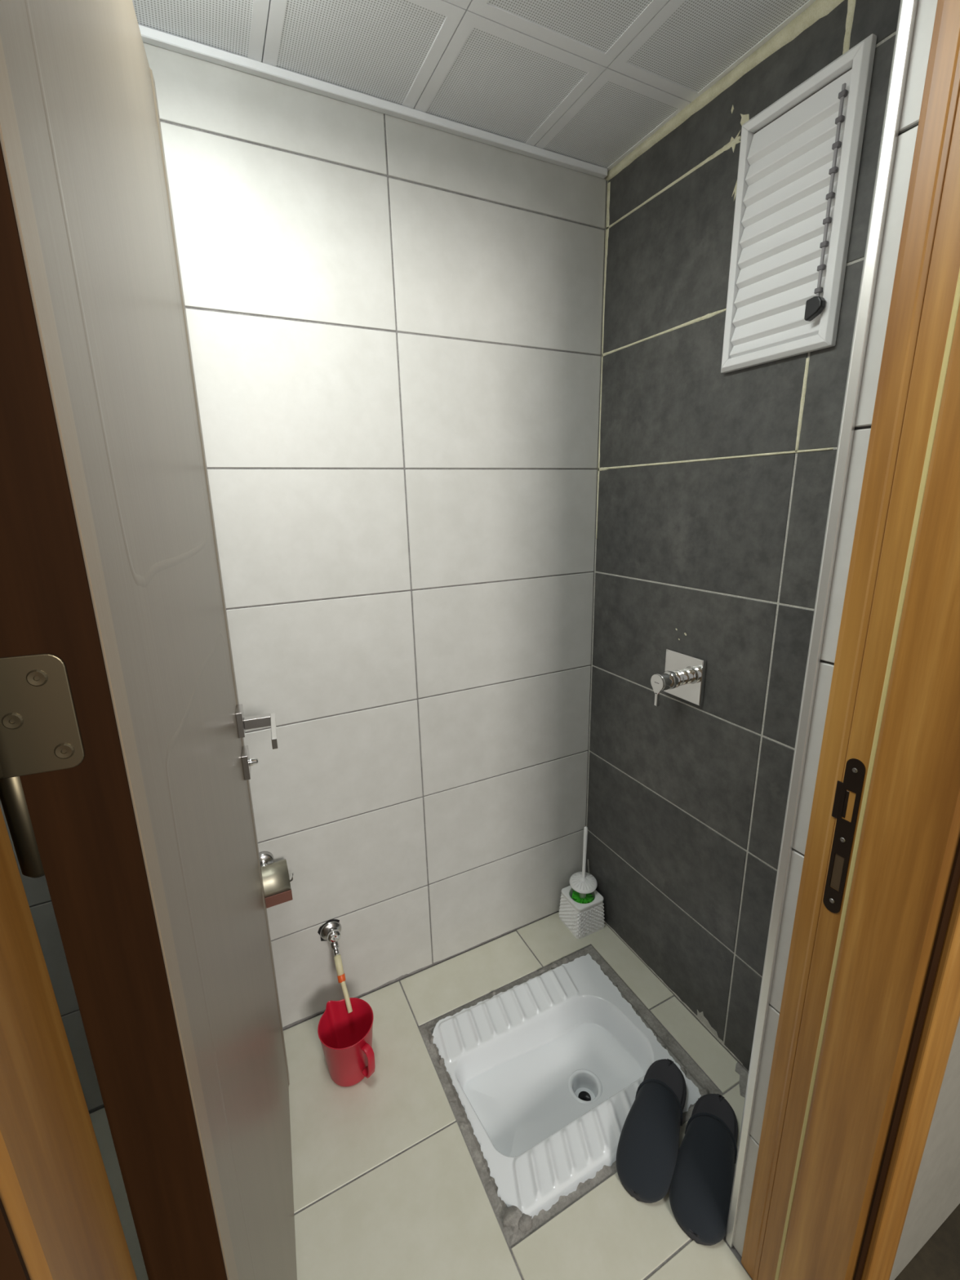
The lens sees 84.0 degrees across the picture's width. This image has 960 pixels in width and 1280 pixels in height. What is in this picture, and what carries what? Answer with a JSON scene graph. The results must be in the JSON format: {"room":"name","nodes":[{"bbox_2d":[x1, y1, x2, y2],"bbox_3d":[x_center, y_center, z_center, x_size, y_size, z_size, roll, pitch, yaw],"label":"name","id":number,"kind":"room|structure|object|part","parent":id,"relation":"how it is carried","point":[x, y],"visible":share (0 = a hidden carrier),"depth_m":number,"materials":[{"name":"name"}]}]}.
{"room":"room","nodes":[
{"label":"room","id":0,"kind":"room"},
{"bbox_2d":[0,42,607,1112],"bbox_3d":[-0.384,-0.052,1.347,1.800,2.320,0.101,-9,17,-25],"label":"wall","id":1,"kind":"structure","parent":0,"point":[395,324],"depth_m":1.33,"materials":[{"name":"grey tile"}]},
{"bbox_2d":[258,851,293,908],"bbox_3d":[-0.544,0.596,1.318,0.162,0.097,0.092,-9,17,-25],"label":"paper holder","id":2,"kind":"object","parent":1,"relation":"attached to","point":[275,876],"visible":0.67,"depth_m":1.31,"materials":[{"name":"grey metal"}]},
{"bbox_3d":[-0.541,0.568,1.335,0.020,0.020,0.026,-9,17,-25],"label":"post","id":3,"kind":"part","parent":2,"relation":"part of","materials":[{"name":"silver metal"}]},
{"bbox_2d":[320,920,341,956],"bbox_3d":[-0.404,0.830,1.470,0.059,0.081,0.059,-9,17,-25],"label":"angle valve","id":4,"kind":"object","parent":1,"relation":"attached to","point":[330,931],"visible":1,"depth_m":1.47,"materials":[{"name":"grey metal"}]},
{"bbox_3d":[-0.402,0.814,1.467,0.037,0.038,0.024,-9,17,-25],"label":"knob","id":5,"kind":"part","parent":4,"relation":"part of","materials":[{"name":"silver metal"}]},
{"bbox_2d":[333,954,352,1013],"bbox_3d":[-0.368,0.921,1.431,0.021,0.107,0.109,-9,17,-25],"label":"hose","id":6,"kind":"object","parent":4,"relation":"hanging from","point":[338,962],"visible":1,"depth_m":1.43,"materials":[{"name":"beige"}]},
{"bbox_2d":[138,24,607,178],"bbox_3d":[-0.388,-1.078,1.016,1.588,0.015,0.017,-9,17,-25],"label":"trim","id":7,"kind":"structure","parent":1,"relation":"attached to","point":[150,36],"depth_m":1.07,"materials":[{"name":"white paint"}]},
{"bbox_2d":[132,0,816,172],"bbox_3d":[-0.175,-1.021,0.605,1.800,0.076,1.145,-9,17,-25],"label":"ceiling","id":8,"kind":"structure","parent":0,"point":[587,81],"depth_m":0.98,"materials":[{"name":"white metal"}]},
{"bbox_3d":[-0.486,-1.038,0.825,0.298,0.010,0.273,-9,17,-25],"label":"panel","id":9,"kind":"part","parent":8,"relation":"part of","materials":[{"name":"white paint"}]},
{"bbox_3d":[-0.218,-1.079,0.954,0.298,0.010,0.273,-9,17,-25],"label":"panel","id":10,"kind":"part","parent":8,"relation":"part of","materials":[{"name":"white paint"}]},
{"bbox_3d":[-0.089,-1.015,0.705,0.298,0.010,0.298,-9,17,-25],"label":"panel","id":11,"kind":"part","parent":8,"relation":"part of","materials":[{"name":"white paint"}]},
{"bbox_3d":[0.049,-1.120,1.083,0.298,0.010,0.273,-9,17,-25],"label":"panel","id":12,"kind":"part","parent":8,"relation":"part of","materials":[{"name":"white paint"}]},
{"bbox_3d":[0.179,-1.056,0.834,0.298,0.010,0.298,-9,17,-25],"label":"panel","id":13,"kind":"part","parent":8,"relation":"part of","materials":[{"name":"white paint"}]},
{"bbox_3d":[0.286,-1.156,1.197,0.228,0.010,0.273,-9,17,-25],"label":"panel","id":14,"kind":"part","parent":8,"relation":"part of","materials":[{"name":"white paint"}]},
{"bbox_3d":[0.415,-1.092,0.948,0.228,0.010,0.298,-9,17,-25],"label":"panel","id":15,"kind":"part","parent":8,"relation":"part of","materials":[{"name":"white paint"}]},
{"bbox_2d":[88,911,959,1279],"bbox_3d":[0.497,1.376,0.437,4.000,0.072,3.100,-9,17,-25],"label":"floor","id":16,"kind":"structure","parent":0,"point":[392,1179],"depth_m":1.17,"materials":[{"name":"beige tile"}]},
{"bbox_2d":[317,997,374,1086],"bbox_3d":[-0.337,1.042,1.374,0.142,0.148,0.138,-3,15,-5],"label":"measuring jug","id":17,"kind":"object","parent":16,"relation":"on","point":[345,1038],"visible":1,"depth_m":1.37,"materials":[{"name":"red plastic"}]},
{"bbox_3d":[-0.280,1.050,1.329,0.035,0.093,0.019,10,19,36],"label":"handle","id":18,"kind":"part","parent":17,"relation":"part of","materials":[{"name":"red plastic"}]},
{"bbox_2d":[431,953,701,1219],"bbox_3d":[0.207,1.159,1.413,0.560,0.162,0.491,-9,17,-25],"label":"toilet","id":19,"kind":"object","parent":16,"relation":"in","point":[546,1072],"visible":0.92,"depth_m":1.42,"materials":[{"name":"white ceramic"}]},
{"bbox_2d":[558,885,604,939],"bbox_3d":[0.350,0.921,1.831,0.120,0.116,0.120,-9,17,-25],"label":"brush holder","id":20,"kind":"object","parent":16,"relation":"on","point":[582,920],"visible":0.8,"depth_m":1.79,"materials":[{"name":"white plastic"}]},
{"bbox_2d":[569,826,597,903],"bbox_3d":[0.352,0.796,1.813,0.100,0.311,0.100,-9,17,-25],"label":"toilet brush","id":21,"kind":"object","parent":20,"relation":"in","point":[584,883],"visible":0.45,"depth_m":1.81,"materials":[{"name":"white plastic"}]},
{"bbox_3d":[0.356,0.762,1.821,0.014,0.250,0.065,3,16,15],"label":"handle","id":22,"kind":"part","parent":21,"relation":"part of","materials":[{"name":"white plastic"}]},
{"bbox_2d":[616,1058,686,1203],"bbox_3d":[0.407,1.096,1.221,0.122,0.088,0.297,9,18,35],"label":"slipper","id":23,"kind":"object","parent":16,"relation":"on","point":[647,1152],"visible":1,"depth_m":1.18,"materials":[{"name":"grey plastic"}]},
{"bbox_2d":[669,1093,737,1245],"bbox_3d":[0.499,1.119,1.165,0.121,0.070,0.298,8,18,32],"label":"slipper","id":24,"kind":"object","parent":16,"relation":"on","point":[700,1189],"visible":0.93,"depth_m":1.12,"materials":[{"name":"grey plastic"}]},
{"bbox_2d":[585,0,900,1071],"bbox_3d":[0.621,-0.047,1.238,0.101,2.320,1.002,-9,17,-25],"label":"wall","id":25,"kind":"structure","parent":0,"point":[713,489],"depth_m":1.27,"materials":[{"name":"tile"}]},
{"bbox_2d":[650,648,706,706],"bbox_3d":[0.482,0.101,1.342,0.099,0.122,0.121,-9,17,-25],"label":"shower mixer","id":26,"kind":"object","parent":25,"relation":"attached to","point":[683,677],"visible":1,"depth_m":1.33,"materials":[{"name":"silver metal"}]},
{"bbox_3d":[0.444,0.148,1.334,0.011,0.037,0.008,-9,17,-25],"label":"lever","id":27,"kind":"part","parent":26,"relation":"part of","materials":[{"name":"silver metal"}]},
{"bbox_3d":[0.455,0.103,1.328,0.032,0.044,0.044,-9,17,-25],"label":"handle","id":28,"kind":"part","parent":26,"relation":"part of","materials":[{"name":"silver metal"}]},
{"bbox_2d":[605,0,844,181],"bbox_3d":[0.519,-1.090,0.997,0.008,0.037,0.858,-9,17,-25],"label":"trim","id":29,"kind":"structure","parent":25,"relation":"attached to","point":[819,9],"depth_m":1.03,"materials":[{"name":"beige plastic"}]},
{"bbox_2d":[720,33,876,373],"bbox_3d":[0.559,-0.758,0.984,0.036,0.438,0.233,-9,17,-25],"label":"air vent","id":30,"kind":"object","parent":25,"relation":"in","point":[799,158],"visible":1,"depth_m":0.96,"materials":[{"name":"white aluminium"},{"name":"white plastic"},{"name":"black plastic"}]},
{"bbox_3d":[0.574,-0.760,0.991,0.002,0.418,0.213,-9,17,-25],"label":"plate","id":31,"kind":"part","parent":30,"relation":"part of","materials":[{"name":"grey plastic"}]},
{"bbox_3d":[0.593,-0.587,0.943,0.014,0.036,0.029,-9,17,-25],"label":"knob","id":32,"kind":"part","parent":30,"relation":"part of","materials":[{"name":"black plastic"}]},
{"bbox_3d":[0.594,-0.743,0.906,0.004,0.327,0.005,-9,17,-25],"label":"control rod","id":33,"kind":"part","parent":30,"relation":"part of","materials":[{"name":"grey plastic"}]},
{"bbox_2d":[733,0,959,1279],"bbox_3d":[0.649,0.034,0.741,3.100,2.420,0.184,-9,17,-25],"label":"wall","id":34,"kind":"structure","parent":0,"point":[926,9],"depth_m":0.76,"materials":[{"name":"grey tile"}]},
{"bbox_2d":[0,0,297,1279],"bbox_3d":[-0.352,0.212,0.738,0.137,2.068,0.824,-6,16,-21],"label":"door","id":35,"kind":"structure","parent":34,"relation":"in","point":[123,725],"depth_m":0.37,"materials":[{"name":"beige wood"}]},
{"bbox_3d":[-0.240,0.041,0.286,0.038,0.067,0.002,-6,16,-21],"label":"hinge plate","id":36,"kind":"part","parent":35,"relation":"part of","materials":[{"name":"silver metal"}]},
{"bbox_3d":[-0.363,-0.386,0.583,0.007,0.597,0.634,-7,16,-20],"label":"moulding","id":37,"kind":"part","parent":35,"relation":"part of","materials":[{"name":"white wood"}]},
{"bbox_3d":[-0.352,0.518,0.820,0.007,1.034,0.633,-6,16,-20],"label":"moulding","id":38,"kind":"part","parent":35,"relation":"part of","materials":[{"name":"white wood"}]},
{"bbox_3d":[-0.479,0.162,1.067,0.011,0.052,0.052,-6,16,-21],"label":"handle","id":39,"kind":"part","parent":35,"relation":"part of","materials":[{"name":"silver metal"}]},
{"bbox_3d":[-0.401,0.176,1.038,0.010,0.021,0.133,-6,16,-21],"label":"lever","id":40,"kind":"part","parent":35,"relation":"part of","materials":[{"name":"silver metal"}]},
{"bbox_2d":[0,0,959,1279],"bbox_3d":[0.136,0.193,0.471,1.032,2.235,0.184,-9,17,-25],"label":"door frame","id":41,"kind":"structure","parent":34,"relation":"attached to","point":[869,1013],"depth_m":0.64,"materials":[{"name":"orange wood"}]},
{"bbox_3d":[0.496,0.271,0.727,0.002,0.238,0.023,-9,17,-25],"label":"strike plate","id":42,"kind":"part","parent":41,"relation":"part of","materials":[{"name":"brown metal"}]},
{"bbox_3d":[0.485,0.186,0.737,0.010,2.095,0.035,-9,17,-25],"label":"casing","id":43,"kind":"part","parent":41,"relation":"part of","materials":[{"name":"orange wood"}]},
{"bbox_3d":[0.591,0.179,0.619,0.089,2.165,0.036,-9,17,-25],"label":"architrave","id":44,"kind":"part","parent":41,"relation":"part of","materials":[{"name":"orange wood"}]},
{"bbox_2d":[724,0,918,1248],"bbox_3d":[0.470,0.113,0.766,0.020,2.222,0.016,-9,17,-25],"label":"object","id":45,"kind":"structure","parent":34,"relation":"attached to","point":[908,8],"depth_m":0.69,"materials":[{"name":"silver metal"}]}
]}

